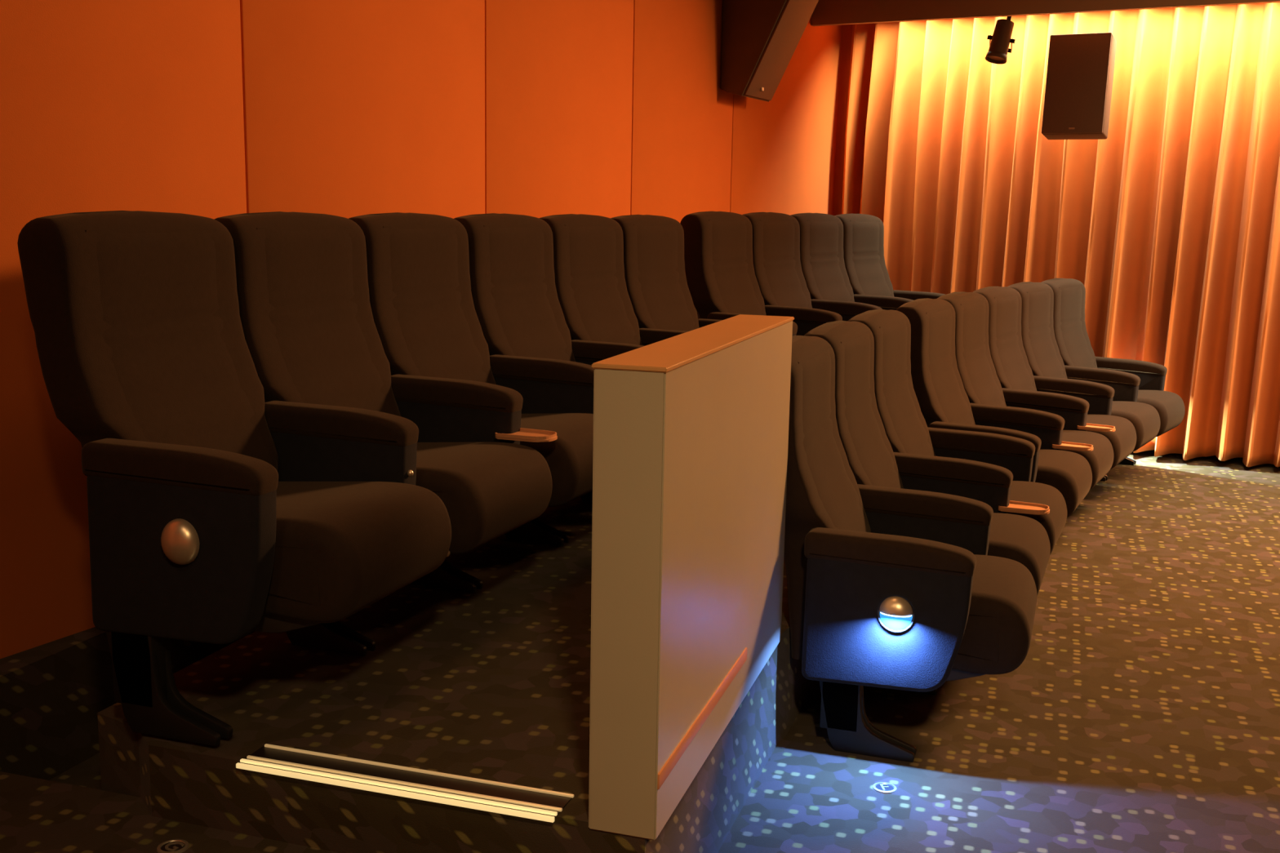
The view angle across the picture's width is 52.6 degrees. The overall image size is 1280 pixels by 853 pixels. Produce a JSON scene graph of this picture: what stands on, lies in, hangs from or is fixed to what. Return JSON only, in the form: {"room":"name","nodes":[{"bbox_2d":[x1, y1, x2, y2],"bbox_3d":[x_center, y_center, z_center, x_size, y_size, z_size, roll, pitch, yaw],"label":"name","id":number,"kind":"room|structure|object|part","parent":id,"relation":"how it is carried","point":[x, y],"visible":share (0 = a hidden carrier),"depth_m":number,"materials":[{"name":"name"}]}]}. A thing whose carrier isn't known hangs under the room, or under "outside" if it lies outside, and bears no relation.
{"room":"movie theater","nodes":[
{"label":"movie theater","id":0,"kind":"room"},
{"bbox_2d":[0,771,337,852],"bbox_3d":[-2.174,1.316,0.503,2.940,0.260,5.200,4,10,18],"label":"floor","id":1,"kind":"structure","parent":0,"point":[37,815],"depth_m":2.69,"materials":[{"name":"carpet"}]},
{"bbox_2d":[156,839,189,852],"bbox_3d":[-0.943,0.849,2.616,0.062,0.004,0.062,6,11,29],"label":"marker","id":2,"kind":"object","parent":1,"relation":"on","point":[175,846],"visible":1,"depth_m":2.62,"materials":[{"name":"metal"}]},
{"bbox_2d":[49,449,1279,852],"bbox_3d":[3.034,1.093,3.173,14.000,0.200,13.500,4,10,18],"label":"floor","id":3,"kind":"structure","parent":0,"point":[1140,713],"depth_m":3.77,"materials":[{"name":"carpet"}]},
{"bbox_2d":[0,497,818,852],"bbox_3d":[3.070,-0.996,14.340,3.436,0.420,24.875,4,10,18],"label":"platform","id":4,"kind":"object","parent":3,"relation":"on","point":[492,683],"visible":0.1,"depth_m":3.02,"materials":[{"name":"carpet"}]},
{"bbox_2d":[17,210,451,746],"bbox_3d":[-0.885,0.075,2.912,0.776,1.096,0.663,4,10,18],"label":"seat","id":5,"kind":"object","parent":4,"relation":"on","point":[145,358],"visible":1,"depth_m":2.73,"materials":[{"name":"fabric"}]},
{"bbox_3d":[-1.102,-0.066,3.005,0.287,0.856,0.586,4,10,18],"label":"backrest","id":6,"kind":"part","parent":5,"relation":"part of","materials":[{"name":"fabric"}]},
{"bbox_3d":[-0.999,0.540,2.746,0.273,0.230,0.060,4,10,18],"label":"leg","id":7,"kind":"part","parent":5,"relation":"part of","materials":[{"name":"black metal"}]},
{"bbox_2d":[160,518,199,564],"bbox_3d":[-0.936,0.236,2.616,0.088,0.096,0.030,4,10,18],"label":"lamp","id":8,"kind":"object","parent":5,"relation":"attached to","point":[180,537],"depth_m":2.61,"materials":[{"name":"silver metal"}]},
{"bbox_3d":[-0.945,0.083,2.654,0.438,0.084,0.084,4,10,18],"label":"armrest","id":9,"kind":"part","parent":5,"relation":"part of","materials":[{"name":"fabric"}]},
{"bbox_3d":[-0.948,0.269,2.685,0.428,0.354,0.074,4,10,18],"label":"panel","id":10,"kind":"part","parent":5,"relation":"part of","materials":[{"name":"fabric"}]},
{"bbox_2d":[263,481,451,622],"bbox_3d":[-0.761,0.263,2.940,0.532,0.221,0.476,4,10,18],"label":"seat cushion","id":11,"kind":"object","parent":5,"relation":"on","point":[342,548],"depth_m":2.74,"materials":[{"name":"fabric"}]},
{"bbox_2d":[213,211,552,656],"bbox_3d":[-0.682,-0.016,3.476,0.776,1.096,0.635,5,10,20],"label":"seat","id":12,"kind":"object","parent":4,"relation":"on","point":[332,412],"visible":0.77,"depth_m":3.34,"materials":[{"name":"fabric"}]},
{"bbox_3d":[-0.900,-0.156,3.563,0.287,0.856,0.586,5,10,20],"label":"backrest","id":13,"kind":"part","parent":12,"relation":"part of","materials":[{"name":"fabric"}]},
{"bbox_3d":[-0.807,0.450,3.301,0.273,0.230,0.060,5,10,20],"label":"leg","id":14,"kind":"part","parent":12,"relation":"part of","materials":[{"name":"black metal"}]},
{"bbox_3d":[-0.754,-0.007,3.207,0.438,0.084,0.084,5,10,20],"label":"armrest","id":15,"kind":"part","parent":12,"relation":"part of","materials":[{"name":"fabric"}]},
{"bbox_3d":[-0.757,0.179,3.239,0.428,0.354,0.074,5,10,20],"label":"panel","id":16,"kind":"part","parent":12,"relation":"part of","materials":[{"name":"fabric"}]},
{"bbox_2d":[415,441,552,555],"bbox_3d":[-0.562,0.174,3.488,0.532,0.221,0.476,5,10,20],"label":"seat cushion","id":17,"kind":"object","parent":12,"relation":"on","point":[487,491],"depth_m":3.32,"materials":[{"name":"fabric"}]},
{"bbox_2d":[235,743,573,822],"bbox_3d":[-0.474,0.703,2.575,0.698,0.013,0.109,4,10,18],"label":"light strip","id":18,"kind":"object","parent":4,"relation":"on","point":[528,802],"depth_m":2.56,"materials":[{"name":"white"}]},
{"bbox_2d":[348,212,593,593],"bbox_3d":[-0.475,-0.101,4.002,0.776,1.096,0.680,5,10,22],"label":"seat","id":19,"kind":"object","parent":4,"relation":"on","point":[435,346],"visible":0.66,"depth_m":3.87,"materials":[{"name":"fabric"}]},
{"bbox_3d":[-0.682,-0.245,4.115,0.287,0.856,0.586,5,10,22],"label":"backrest","id":20,"kind":"part","parent":19,"relation":"part of","materials":[{"name":"fabric"}]},
{"bbox_3d":[-0.599,0.361,3.850,0.273,0.230,0.060,5,10,22],"label":"leg","id":21,"kind":"part","parent":19,"relation":"part of","materials":[{"name":"black metal"}]},
{"bbox_3d":[-0.547,-0.095,3.756,0.438,0.084,0.084,5,10,22],"label":"armrest","id":22,"kind":"part","parent":19,"relation":"part of","materials":[{"name":"fabric"}]},
{"bbox_3d":[-0.550,0.091,3.787,0.428,0.354,0.074,5,10,22],"label":"panel","id":23,"kind":"part","parent":19,"relation":"part of","materials":[{"name":"fabric"}]},
{"bbox_2d":[495,427,557,442],"bbox_3d":[-0.313,0.025,3.646,0.161,0.016,0.113,5,10,22],"label":"tray","id":24,"kind":"object","parent":19,"relation":"on","point":[502,434],"depth_m":3.65,"materials":[{"name":"brown wood"}]},
{"bbox_2d":[520,413,593,506],"bbox_3d":[-0.348,0.087,4.031,0.532,0.221,0.476,5,10,22],"label":"seat cushion","id":25,"kind":"object","parent":19,"relation":"on","point":[569,458],"depth_m":3.78,"materials":[{"name":"fabric"}]},
{"bbox_2d":[453,213,594,546],"bbox_3d":[-0.232,-0.192,4.572,0.776,1.096,0.635,5,10,23],"label":"seat","id":26,"kind":"object","parent":4,"relation":"on","point":[526,331],"visible":0.56,"depth_m":4.46,"materials":[{"name":"fabric"}]},
{"bbox_3d":[-0.444,-0.334,4.670,0.287,0.856,0.586,5,10,23],"label":"backrest","id":27,"kind":"part","parent":26,"relation":"part of","materials":[{"name":"fabric"}]},
{"bbox_3d":[-0.372,0.273,4.403,0.273,0.230,0.060,5,10,23],"label":"leg","id":28,"kind":"part","parent":26,"relation":"part of","materials":[{"name":"black metal"}]},
{"bbox_3d":[-0.320,-0.184,4.307,0.438,0.084,0.084,5,10,23],"label":"armrest","id":29,"kind":"part","parent":26,"relation":"part of","materials":[{"name":"fabric"}]},
{"bbox_3d":[-0.323,0.003,4.338,0.428,0.354,0.074,5,10,23],"label":"panel","id":30,"kind":"part","parent":26,"relation":"part of","materials":[{"name":"fabric"}]},
{"bbox_2d":[539,213,644,505],"bbox_3d":[0.014,-0.277,5.106,0.776,1.096,0.635,5,11,25],"label":"seat","id":31,"kind":"object","parent":4,"relation":"on","point":[602,322],"visible":0.45,"depth_m":5.09,"materials":[{"name":"fabric"}]},
{"bbox_3d":[-0.084,-0.083,4.875,0.428,0.354,0.074,5,11,25],"label":"panel","id":32,"kind":"part","parent":31,"relation":"part of","materials":[{"name":"fabric"}]},
{"bbox_3d":[-0.133,0.186,4.941,0.273,0.230,0.060,5,11,25],"label":"leg","id":33,"kind":"part","parent":31,"relation":"part of","materials":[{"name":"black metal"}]},
{"bbox_3d":[-0.195,-0.420,5.210,0.287,0.856,0.586,5,11,25],"label":"backrest","id":34,"kind":"part","parent":31,"relation":"part of","materials":[{"name":"fabric"}]},
{"bbox_3d":[-0.081,-0.270,4.843,0.438,0.084,0.084,5,11,25],"label":"armrest","id":35,"kind":"part","parent":31,"relation":"part of","materials":[{"name":"fabric"}]},
{"bbox_2d":[610,214,721,346],"bbox_3d":[0.286,-0.365,5.654,0.776,1.096,0.684,6,11,26],"label":"seat","id":36,"kind":"object","parent":4,"relation":"on","point":[664,308],"visible":0.27,"depth_m":5.64,"materials":[{"name":"fabric"}]},
{"bbox_3d":[0.070,-0.505,5.743,0.287,0.856,0.586,6,11,26],"label":"backrest","id":37,"kind":"part","parent":36,"relation":"part of","materials":[{"name":"fabric"}]},
{"bbox_3d":[0.173,-0.354,5.373,0.438,0.084,0.084,6,11,26],"label":"armrest","id":38,"kind":"part","parent":36,"relation":"part of","materials":[{"name":"fabric"}]},
{"bbox_3d":[0.445,-0.438,5.902,0.438,0.084,0.084,6,11,26],"label":"armrest","id":39,"kind":"part","parent":36,"relation":"part of","materials":[{"name":"fabric"}]},
{"bbox_2d":[588,314,794,840],"bbox_3d":[0.146,0.233,2.881,0.146,0.874,1.197,4,10,17],"label":"wall","id":40,"kind":"structure","parent":4,"relation":"on","point":[691,428],"depth_m":2.42,"materials":[{"name":"paint"}]},
{"bbox_2d":[680,211,797,336],"bbox_3d":[0.632,-0.487,6.296,0.776,1.096,0.635,6,11,28],"label":"seat","id":41,"kind":"object","parent":4,"relation":"on","point":[722,284],"visible":0.38,"depth_m":6.24,"materials":[{"name":"fabric"}]},
{"bbox_3d":[0.432,-0.632,6.413,0.287,0.856,0.586,6,11,28],"label":"backrest","id":42,"kind":"part","parent":41,"relation":"part of","materials":[{"name":"fabric"}]},
{"bbox_3d":[0.521,-0.480,6.040,0.438,0.084,0.084,6,11,28],"label":"armrest","id":43,"kind":"part","parent":41,"relation":"part of","materials":[{"name":"fabric"}]},
{"bbox_2d":[742,212,842,335],"bbox_3d":[0.927,-0.567,6.807,0.776,1.096,0.635,7,11,30],"label":"seat","id":44,"kind":"object","parent":4,"relation":"on","point":[779,274],"visible":0.49,"depth_m":6.78,"materials":[{"name":"fabric"}]},
{"bbox_3d":[0.731,-0.713,6.929,0.287,0.856,0.586,7,11,30],"label":"backrest","id":45,"kind":"part","parent":44,"relation":"part of","materials":[{"name":"fabric"}]},
{"bbox_3d":[0.809,-0.562,6.554,0.438,0.084,0.084,7,11,30],"label":"armrest","id":46,"kind":"part","parent":44,"relation":"part of","materials":[{"name":"fabric"}]},
{"bbox_3d":[0.806,-0.375,6.585,0.428,0.354,0.074,7,11,30],"label":"panel","id":47,"kind":"part","parent":44,"relation":"part of","materials":[{"name":"fabric"}]},
{"bbox_2d":[790,213,882,320],"bbox_3d":[1.235,-0.646,7.310,0.776,1.096,0.635,7,11,31],"label":"seat","id":48,"kind":"object","parent":4,"relation":"on","point":[825,275],"visible":0.38,"depth_m":7.30,"materials":[{"name":"fabric"}]},
{"bbox_3d":[1.043,-0.793,7.438,0.287,0.856,0.586,7,11,31],"label":"backrest","id":49,"kind":"part","parent":48,"relation":"part of","materials":[{"name":"fabric"}]},
{"bbox_3d":[1.111,-0.641,7.060,0.438,0.084,0.084,7,11,31],"label":"armrest","id":50,"kind":"part","parent":48,"relation":"part of","materials":[{"name":"fabric"}]},
{"bbox_3d":[1.107,-0.455,7.092,0.428,0.354,0.074,7,11,31],"label":"panel","id":51,"kind":"part","parent":48,"relation":"part of","materials":[{"name":"fabric"}]},
{"bbox_2d":[834,213,945,310],"bbox_3d":[1.570,-0.727,7.825,0.776,1.096,0.684,7,11,33],"label":"seat","id":52,"kind":"object","parent":4,"relation":"on","point":[865,267],"visible":0.41,"depth_m":7.84,"materials":[{"name":"fabric"}]},
{"bbox_3d":[1.369,-0.871,7.938,0.287,0.856,0.586,7,11,33],"label":"backrest","id":53,"kind":"part","parent":52,"relation":"part of","materials":[{"name":"fabric"}]},
{"bbox_3d":[1.426,-0.719,7.559,0.438,0.084,0.084,7,11,33],"label":"armrest","id":54,"kind":"part","parent":52,"relation":"part of","materials":[{"name":"fabric"}]},
{"bbox_3d":[1.757,-0.797,8.053,0.438,0.084,0.084,7,11,33],"label":"armrest","id":55,"kind":"part","parent":52,"relation":"part of","materials":[{"name":"fabric"}]},
{"bbox_2d":[872,782,897,794],"bbox_3d":[0.625,0.923,3.310,0.062,0.004,0.062,0,10,-4],"label":"marker","id":56,"kind":"object","parent":3,"relation":"on","point":[884,788],"visible":1,"depth_m":3.31,"materials":[{"name":"metal"}]},
{"bbox_2d":[783,335,1036,762],"bbox_3d":[0.709,0.319,3.621,0.776,1.096,0.666,4,10,19],"label":"seat","id":57,"kind":"object","parent":3,"relation":"on","point":[866,608],"visible":0.93,"depth_m":3.40,"materials":[{"name":"fabric"}]},
{"bbox_3d":[0.493,0.177,3.717,0.287,0.856,0.586,4,10,19],"label":"backrest","id":58,"kind":"part","parent":57,"relation":"part of","materials":[{"name":"fabric"}]},
{"bbox_3d":[0.616,0.774,3.519,0.273,0.230,0.060,4,10,19],"label":"leg","id":59,"kind":"part","parent":57,"relation":"part of","materials":[{"name":"black metal"}]},
{"bbox_3d":[0.645,0.513,3.397,0.428,0.354,0.074,4,10,19],"label":"panel","id":60,"kind":"part","parent":57,"relation":"part of","materials":[{"name":"fabric"}]},
{"bbox_3d":[0.648,0.326,3.365,0.438,0.084,0.084,4,10,19],"label":"armrest","id":61,"kind":"part","parent":57,"relation":"part of","materials":[{"name":"fabric"}]},
{"bbox_2d":[877,595,914,632],"bbox_3d":[0.656,0.486,3.329,0.094,0.096,0.035,4,10,18],"label":"lamp","id":62,"kind":"object","parent":57,"relation":"attached to","point":[895,614],"depth_m":3.33,"materials":[{"name":"white"}]},
{"bbox_2d":[951,554,1036,675],"bbox_3d":[0.834,0.507,3.651,0.532,0.221,0.476,4,10,19],"label":"seat cushion","id":63,"kind":"object","parent":57,"relation":"on","point":[997,638],"depth_m":3.39,"materials":[{"name":"fabric"}]},
{"bbox_2d":[804,320,1050,695],"bbox_3d":[0.918,0.229,4.183,0.776,1.096,0.635,5,10,21],"label":"seat","id":64,"kind":"object","parent":3,"relation":"on","point":[971,525],"visible":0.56,"depth_m":3.99,"materials":[{"name":"fabric"}]},
{"bbox_3d":[0.702,0.088,4.273,0.287,0.856,0.586,5,10,21],"label":"backrest","id":65,"kind":"part","parent":64,"relation":"part of","materials":[{"name":"fabric"}]},
{"bbox_3d":[0.788,0.694,4.010,0.273,0.230,0.060,5,10,21],"label":"leg","id":66,"kind":"part","parent":64,"relation":"part of","materials":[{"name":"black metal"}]},
{"bbox_3d":[0.841,0.237,3.915,0.438,0.084,0.084,5,10,21],"label":"armrest","id":67,"kind":"part","parent":64,"relation":"part of","materials":[{"name":"fabric"}]},
{"bbox_3d":[0.838,0.424,3.946,0.428,0.354,0.074,5,10,21],"label":"panel","id":68,"kind":"part","parent":64,"relation":"part of","materials":[{"name":"fabric"}]},
{"bbox_2d":[987,512,1050,595],"bbox_3d":[1.037,0.419,4.193,0.532,0.221,0.476,5,10,21],"label":"seat cushion","id":69,"kind":"object","parent":64,"relation":"on","point":[1023,540],"depth_m":4.02,"materials":[{"name":"fabric"}]},
{"bbox_2d":[848,309,1066,555],"bbox_3d":[1.151,0.140,4.738,0.776,1.096,0.699,5,10,23],"label":"seat","id":70,"kind":"object","parent":3,"relation":"on","point":[993,469],"visible":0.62,"depth_m":4.64,"materials":[{"name":"fabric"}]},
{"bbox_3d":[0.932,0.000,4.821,0.287,0.856,0.586,5,10,23],"label":"backrest","id":71,"kind":"part","parent":70,"relation":"part of","materials":[{"name":"fabric"}]},
{"bbox_3d":[1.056,0.150,4.458,0.438,0.084,0.084,5,10,23],"label":"armrest","id":72,"kind":"part","parent":70,"relation":"part of","materials":[{"name":"fabric"}]},
{"bbox_3d":[1.053,0.337,4.489,0.428,0.354,0.074,5,10,23],"label":"panel","id":73,"kind":"part","parent":70,"relation":"part of","materials":[{"name":"fabric"}]},
{"bbox_3d":[1.297,0.063,5.001,0.438,0.084,0.084,5,10,23],"label":"armrest","id":74,"kind":"part","parent":70,"relation":"part of","materials":[{"name":"fabric"}]},
{"bbox_3d":[1.294,0.250,5.032,0.428,0.354,0.074,5,10,23],"label":"panel","id":75,"kind":"part","parent":70,"relation":"part of","materials":[{"name":"fabric"}]},
{"bbox_2d":[998,500,1049,515],"bbox_3d":[1.299,0.275,4.370,0.161,0.016,0.113,5,10,23],"label":"tray","id":76,"kind":"object","parent":70,"relation":"on","point":[1004,506],"depth_m":4.36,"materials":[{"name":"brown wood"}]},
{"bbox_2d":[1008,480,1066,555],"bbox_3d":[1.262,0.334,4.728,0.532,0.221,0.476,5,10,23],"label":"seat cushion","id":77,"kind":"object","parent":70,"relation":"on","point":[1022,493],"depth_m":4.59,"materials":[{"name":"fabric"}]},
{"bbox_2d":[895,297,1092,517],"bbox_3d":[1.465,0.033,5.402,0.776,1.096,0.635,6,11,26],"label":"seat","id":78,"kind":"object","parent":3,"relation":"on","point":[941,395],"visible":0.47,"depth_m":5.27,"materials":[{"name":"fabric"}]},
{"bbox_3d":[1.259,-0.110,5.511,0.287,0.856,0.586,6,11,26],"label":"backrest","id":79,"kind":"part","parent":78,"relation":"part of","materials":[{"name":"fabric"}]},
{"bbox_3d":[1.364,0.041,5.143,0.438,0.084,0.084,6,11,26],"label":"armrest","id":80,"kind":"part","parent":78,"relation":"part of","materials":[{"name":"fabric"}]},
{"bbox_3d":[1.361,0.227,5.174,0.428,0.354,0.074,6,11,26],"label":"panel","id":81,"kind":"part","parent":78,"relation":"part of","materials":[{"name":"fabric"}]},
{"bbox_2d":[1035,448,1092,517],"bbox_3d":[1.581,0.226,5.402,0.532,0.221,0.476,6,11,26],"label":"seat cushion","id":82,"kind":"object","parent":78,"relation":"on","point":[1069,473],"depth_m":5.16,"materials":[{"name":"fabric"}]},
{"bbox_2d":[937,291,1113,489],"bbox_3d":[1.735,-0.048,5.915,0.776,1.096,0.650,6,11,28],"label":"seat","id":83,"kind":"object","parent":3,"relation":"on","point":[982,386],"visible":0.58,"depth_m":5.79,"materials":[{"name":"fabric"}]},
{"bbox_3d":[1.538,-0.194,6.038,0.287,0.856,0.586,6,11,28],"label":"backrest","id":84,"kind":"part","parent":83,"relation":"part of","materials":[{"name":"fabric"}]},
{"bbox_3d":[1.628,-0.043,5.665,0.438,0.084,0.084,6,11,28],"label":"armrest","id":85,"kind":"part","parent":83,"relation":"part of","materials":[{"name":"fabric"}]},
{"bbox_3d":[1.625,0.144,5.697,0.428,0.354,0.074,6,11,28],"label":"panel","id":86,"kind":"part","parent":83,"relation":"part of","materials":[{"name":"fabric"}]},
{"bbox_2d":[1052,441,1093,451],"bbox_3d":[1.860,0.085,5.557,0.161,0.016,0.113,6,11,28],"label":"tray","id":87,"kind":"object","parent":83,"relation":"on","point":[1064,446],"depth_m":5.55,"materials":[{"name":"brown wood"}]},
{"bbox_2d":[1060,430,1113,489],"bbox_3d":[1.853,0.144,5.916,0.532,0.221,0.476,6,11,28],"label":"seat cushion","id":88,"kind":"object","parent":83,"relation":"on","point":[1100,460],"depth_m":5.76,"materials":[{"name":"fabric"}]},
{"bbox_2d":[973,286,1136,469],"bbox_3d":[2.028,-0.128,6.424,0.776,1.096,0.650,7,11,30],"label":"seat","id":89,"kind":"object","parent":3,"relation":"on","point":[1014,372],"visible":0.5,"depth_m":6.31,"materials":[{"name":"fabric"}]},
{"bbox_3d":[1.837,-0.275,6.554,0.287,0.856,0.586,7,11,30],"label":"backrest","id":90,"kind":"part","parent":89,"relation":"part of","materials":[{"name":"fabric"}]},
{"bbox_3d":[1.913,-0.124,6.178,0.438,0.084,0.084,7,11,30],"label":"armrest","id":91,"kind":"part","parent":89,"relation":"part of","materials":[{"name":"fabric"}]},
{"bbox_3d":[1.909,0.063,6.210,0.428,0.354,0.074,7,11,30],"label":"panel","id":92,"kind":"part","parent":89,"relation":"part of","materials":[{"name":"fabric"}]},
{"bbox_2d":[1077,422,1115,431],"bbox_3d":[2.140,0.005,6.062,0.161,0.016,0.113,7,11,30],"label":"tray","id":93,"kind":"object","parent":89,"relation":"on","point":[1081,426],"depth_m":6.06,"materials":[{"name":"brown wood"}]},
{"bbox_2d":[1085,414,1136,469],"bbox_3d":[2.146,0.065,6.421,0.532,0.221,0.476,7,11,30],"label":"seat cushion","id":94,"kind":"object","parent":89,"relation":"on","point":[1123,440],"depth_m":6.25,"materials":[{"name":"fabric"}]},
{"bbox_2d":[1008,281,1160,452],"bbox_3d":[2.345,-0.207,6.929,0.776,1.096,0.635,7,11,32],"label":"seat","id":95,"kind":"object","parent":3,"relation":"on","point":[1045,360],"visible":0.53,"depth_m":6.82,"materials":[{"name":"fabric"}]},
{"bbox_3d":[2.155,-0.354,7.060,0.287,0.856,0.586,7,11,32],"label":"backrest","id":96,"kind":"part","parent":95,"relation":"part of","materials":[{"name":"fabric"}]},
{"bbox_3d":[2.216,-0.203,6.681,0.438,0.084,0.084,7,11,32],"label":"armrest","id":97,"kind":"part","parent":95,"relation":"part of","materials":[{"name":"fabric"}]},
{"bbox_3d":[2.213,-0.016,6.713,0.428,0.354,0.074,7,11,32],"label":"panel","id":98,"kind":"part","parent":95,"relation":"part of","materials":[{"name":"fabric"}]},
{"bbox_2d":[1111,400,1160,452],"bbox_3d":[2.457,-0.013,6.915,0.532,0.221,0.476,7,11,32],"label":"seat cushion","id":99,"kind":"object","parent":95,"relation":"on","point":[1145,419],"depth_m":6.72,"materials":[{"name":"fabric"}]},
{"bbox_2d":[1041,278,1185,481],"bbox_3d":[2.699,-0.288,7.449,0.776,1.096,0.715,8,12,34],"label":"seat","id":100,"kind":"object","parent":3,"relation":"on","point":[1131,380],"visible":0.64,"depth_m":7.38,"materials":[{"name":"fabric"}]},
{"bbox_3d":[2.491,-0.431,7.554,0.287,0.856,0.586,8,12,34],"label":"backrest","id":101,"kind":"part","parent":100,"relation":"part of","materials":[{"name":"fabric"}]},
{"bbox_3d":[2.539,-0.280,7.174,0.438,0.084,0.084,8,12,34],"label":"armrest","id":102,"kind":"part","parent":100,"relation":"part of","materials":[{"name":"fabric"}]},
{"bbox_3d":[2.491,0.176,7.278,0.273,0.230,0.060,8,12,34],"label":"leg","id":103,"kind":"part","parent":100,"relation":"part of","materials":[{"name":"black metal"}]},
{"bbox_3d":[2.536,-0.093,7.205,0.428,0.354,0.074,8,12,34],"label":"panel","id":104,"kind":"part","parent":100,"relation":"part of","materials":[{"name":"fabric"}]},
{"bbox_3d":[2.835,0.100,7.764,0.273,0.230,0.060,8,12,34],"label":"leg","id":105,"kind":"part","parent":100,"relation":"part of","materials":[{"name":"black metal"}]},
{"bbox_3d":[2.882,-0.355,7.660,0.438,0.084,0.084,8,12,34],"label":"armrest","id":106,"kind":"part","parent":100,"relation":"part of","materials":[{"name":"fabric"}]},
{"bbox_3d":[2.879,-0.169,7.691,0.428,0.354,0.074,8,12,34],"label":"panel","id":107,"kind":"part","parent":100,"relation":"part of","materials":[{"name":"fabric"}]},
{"bbox_2d":[1137,390,1185,437],"bbox_3d":[2.786,-0.088,7.399,0.532,0.221,0.476,8,12,34],"label":"seat cushion","id":108,"kind":"object","parent":100,"relation":"on","point":[1170,406],"depth_m":7.20,"materials":[{"name":"fabric"}]},
{"bbox_2d":[729,16,841,215],"bbox_3d":[1.053,-1.624,8.177,0.031,2.950,2.520,6,11,26],"label":"wall panel","id":109,"kind":"object","parent":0,"point":[784,147],"visible":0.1,"depth_m":7.88,"materials":[{"name":"fabric"}]},
{"bbox_3d":[4.440,-1.355,7.873,8.500,3.320,1.679,4,10,18],"label":"wall","id":110,"kind":"structure","parent":0,"visible":0},
{"bbox_2d":[1041,32,1116,139],"bbox_3d":[2.576,-1.983,7.578,0.344,0.585,0.312,6,4,27],"label":"wall speaker","id":111,"kind":"object","parent":110,"relation":"attached to","point":[1080,71],"visible":1,"depth_m":7.45,"materials":[{"name":"black"}]},
{"bbox_3d":[-1.324,-0.770,3.774,2.088,3.320,12.500,4,10,18],"label":"wall","id":112,"kind":"structure","parent":0,"visible":0},
{"bbox_2d":[0,0,246,658],"bbox_3d":[-1.439,-0.843,3.261,0.030,2.950,1.202,6,11,26],"label":"wall panel","id":113,"kind":"object","parent":112,"relation":"attached to","point":[105,105],"visible":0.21,"depth_m":3.31,"materials":[{"name":"fabric"}]},
{"bbox_2d":[240,0,484,218],"bbox_3d":[-0.883,-1.017,4.357,0.030,2.950,1.269,6,11,26],"label":"wall panel","id":114,"kind":"object","parent":112,"relation":"attached to","point":[352,108],"visible":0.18,"depth_m":4.26,"materials":[{"name":"fabric"}]},
{"bbox_2d":[484,0,634,217],"bbox_3d":[-0.324,-1.192,5.461,0.030,2.950,1.219,6,11,26],"label":"wall panel","id":115,"kind":"object","parent":112,"relation":"attached to","point":[558,73],"visible":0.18,"depth_m":5.37,"materials":[{"name":"fabric"}]},
{"bbox_2d":[630,0,733,319],"bbox_3d":[0.219,-1.363,6.532,0.031,2.950,1.194,6,11,26],"label":"wall panel","id":116,"kind":"object","parent":112,"relation":"attached to","point":[681,153],"visible":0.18,"depth_m":6.41,"materials":[{"name":"fabric"}]},
{"bbox_2d":[720,0,818,102],"bbox_3d":[0.715,-2.211,6.822,0.498,0.940,0.400,6,11,26],"label":"wall speaker","id":117,"kind":"object","parent":116,"relation":"attached to","point":[760,38],"visible":1,"depth_m":6.74,"materials":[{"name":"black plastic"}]},
{"bbox_2d":[985,16,1015,64],"bbox_3d":[2.130,-2.415,7.569,0.160,0.596,0.405,5,10,20],"label":"spotlight","id":118,"kind":"object","parent":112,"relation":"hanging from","point":[999,42],"visible":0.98,"depth_m":7.45,"materials":[{"name":"black metal"}]},
{"bbox_2d":[810,0,1279,26],"bbox_3d":[3.733,-2.481,6.555,7.317,0.588,0.049,6,11,27],"label":"ceiling","id":119,"kind":"structure","parent":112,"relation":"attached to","point":[826,12],"depth_m":7.53,"materials":[{"name":"paint"}]},
{"bbox_2d":[833,2,1279,466],"bbox_3d":[3.460,-1.228,7.489,5.155,2.918,0.234,6,11,27],"label":"curtain","id":120,"kind":"object","parent":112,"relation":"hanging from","point":[1168,223],"visible":0.62,"depth_m":7.82,"materials":[{"name":"fabric"}]}
]}

